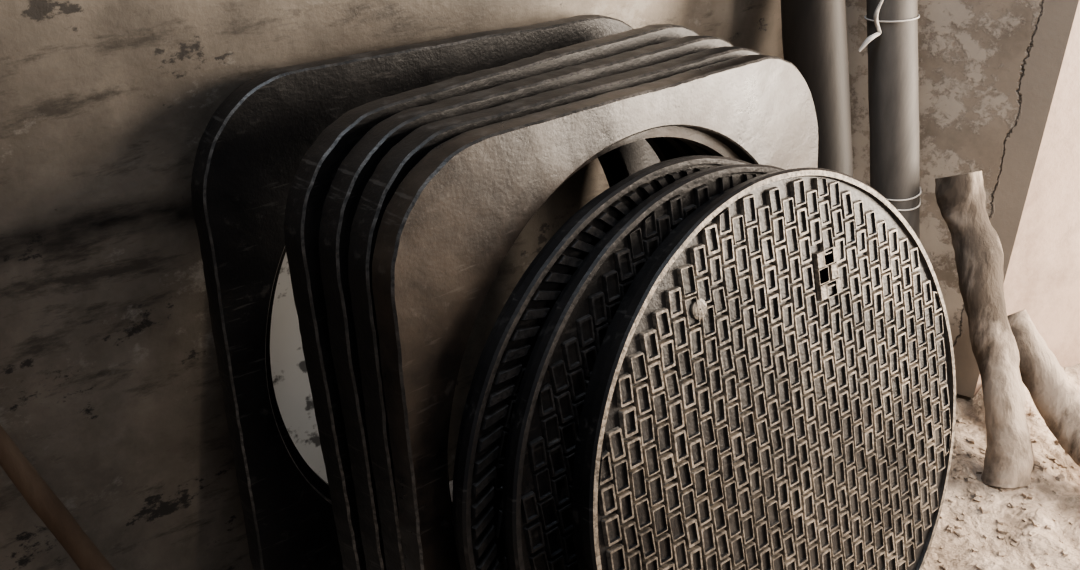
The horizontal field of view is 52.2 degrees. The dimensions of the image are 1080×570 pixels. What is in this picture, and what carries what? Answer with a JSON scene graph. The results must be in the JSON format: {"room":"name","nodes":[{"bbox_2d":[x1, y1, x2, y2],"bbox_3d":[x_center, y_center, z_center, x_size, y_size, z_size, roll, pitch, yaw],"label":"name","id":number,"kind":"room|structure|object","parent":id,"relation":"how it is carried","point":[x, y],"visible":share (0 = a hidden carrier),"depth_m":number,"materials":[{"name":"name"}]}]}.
{"room":"storage yard","nodes":[
{"label":"storage yard","id":0,"kind":"room"},
{"bbox_2d":[0,0,783,569],"bbox_3d":[-0.958,-0.554,0.687,3.900,2.600,0.121,-19,35,-37],"label":"wall","id":1,"kind":"structure","parent":0,"point":[111,387],"depth_m":1.36,"materials":[{"name":"paint"}]},
{"bbox_2d":[449,363,1079,569],"bbox_3d":[0.066,0.679,1.189,5.400,0.096,3.900,3,27,0],"label":"floor","id":2,"kind":"structure","parent":0,"point":[968,409],"depth_m":1.88,"materials":[{"name":"beige concrete"}]},
{"bbox_2d":[0,425,114,569],"bbox_3d":[-0.588,0.274,1.337,0.244,0.580,0.034,-9,30,-23],"label":"stick","id":3,"kind":"object","parent":2,"relation":"on","point":[40,497],"visible":1,"depth_m":1.32,"materials":[{"name":"brown wood"}]},
{"bbox_2d":[270,253,327,482],"bbox_3d":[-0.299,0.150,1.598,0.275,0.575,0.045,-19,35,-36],"label":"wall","id":4,"kind":"structure","parent":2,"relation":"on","point":[290,379],"depth_m":1.54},
{"bbox_2d":[191,14,659,569],"bbox_3d":[-0.101,0.033,1.625,0.784,0.780,0.134,-20,35,-37],"label":"frame","id":5,"kind":"object","parent":2,"relation":"on","point":[250,152],"visible":0.38,"depth_m":1.38,"materials":[{"name":"paint"}]},
{"bbox_2d":[284,24,699,569],"bbox_3d":[0.024,0.074,1.546,0.157,0.788,0.794,26,35,37],"label":"frame","id":6,"kind":"object","parent":2,"relation":"on","point":[317,169],"visible":0.27,"depth_m":1.26,"materials":[{"name":"paint"}]},
{"bbox_2d":[319,36,732,569],"bbox_3d":[0.065,0.093,1.518,0.152,0.781,0.790,26,35,38],"label":"frame","id":7,"kind":"object","parent":2,"relation":"on","point":[349,182],"visible":0.2,"depth_m":1.23,"materials":[{"name":"paint"}]},
{"bbox_2d":[348,46,762,569],"bbox_3d":[0.100,0.113,1.487,0.784,0.778,0.150,-22,36,-40],"label":"frame","id":8,"kind":"object","parent":2,"relation":"on","point":[403,156],"visible":0.24,"depth_m":1.20,"materials":[{"name":"paint"}]},
{"bbox_2d":[372,55,817,569],"bbox_3d":[0.131,0.131,1.457,0.785,0.779,0.148,-22,36,-40],"label":"frame","id":9,"kind":"object","parent":2,"relation":"on","point":[448,228],"visible":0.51,"depth_m":1.19,"materials":[{"name":"grey metal"}]},
{"bbox_2d":[453,155,750,569],"bbox_3d":[0.172,0.189,1.424,0.714,0.714,0.037,-21,24,-38],"label":"manhole cover","id":10,"kind":"object","parent":2,"relation":"on","point":[507,350],"depth_m":1.20,"materials":[{"name":"grey metal"}]},
{"bbox_2d":[502,164,784,569],"bbox_3d":[0.234,0.201,1.409,0.714,0.694,0.207,-20,35,-37],"label":"manhole cover","id":11,"kind":"object","parent":2,"relation":"on","point":[537,518],"visible":0.09,"depth_m":1.20,"materials":[{"name":"metal"}]},
{"bbox_2d":[572,168,955,569],"bbox_3d":[0.320,0.208,1.403,0.718,0.686,0.258,-19,34,-36],"label":"manhole cover","id":12,"kind":"object","parent":2,"relation":"on","point":[773,387],"visible":1,"depth_m":1.34,"materials":[{"name":"metal"}]},
{"bbox_2d":[781,0,852,176],"bbox_3d":[0.487,-0.208,1.907,0.346,1.025,0.106,25,35,37],"label":"pipe","id":13,"kind":"object","parent":2,"relation":"on","point":[814,32],"visible":0.24,"depth_m":1.81,"materials":[{"name":"grey metal"}]},
{"bbox_2d":[858,0,920,239],"bbox_3d":[0.618,-0.220,1.943,0.122,1.019,0.312,-22,36,-40],"label":"pipe","id":14,"kind":"object","parent":2,"relation":"on","point":[891,40],"visible":0.58,"depth_m":1.89,"materials":[{"name":"grey metal"}]},
{"bbox_2d":[935,171,1033,487],"bbox_3d":[0.785,0.076,1.948,0.091,0.522,0.323,-10,30,-24],"label":"log","id":15,"kind":"object","parent":2,"relation":"on","point":[960,198],"visible":1,"depth_m":1.91,"materials":[{"name":"brown wood"}]},
{"bbox_2d":[938,411,1074,569],"bbox_3d":[0.936,0.387,1.888,0.600,0.049,0.556,3,27,0],"label":"rubble","id":16,"kind":"object","parent":2,"relation":"on","point":[971,478],"visible":0.59,"depth_m":1.91,"materials":[{"name":"beige stone"}]},
{"bbox_2d":[1007,309,1079,466],"bbox_3d":[0.934,0.215,1.948,0.090,0.260,0.355,-16,33,-33],"label":"log","id":17,"kind":"object","parent":2,"relation":"on","point":[1056,400],"visible":0.84,"depth_m":1.95,"materials":[{"name":"brown wood"}]},
{"bbox_2d":[845,0,1078,397],"bbox_3d":[0.745,-1.007,1.736,0.452,2.600,0.120,15,30,22],"label":"wall","id":18,"kind":"structure","parent":0,"point":[989,70],"depth_m":1.98,"materials":[{"name":"paint"}]},
{"bbox_2d":[974,0,1079,395],"bbox_3d":[1.774,-1.023,1.867,1.792,2.600,0.120,-4,28,-14],"label":"wall","id":19,"kind":"structure","parent":0,"point":[1042,278],"depth_m":2.05,"materials":[{"name":"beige paint"}]}
]}

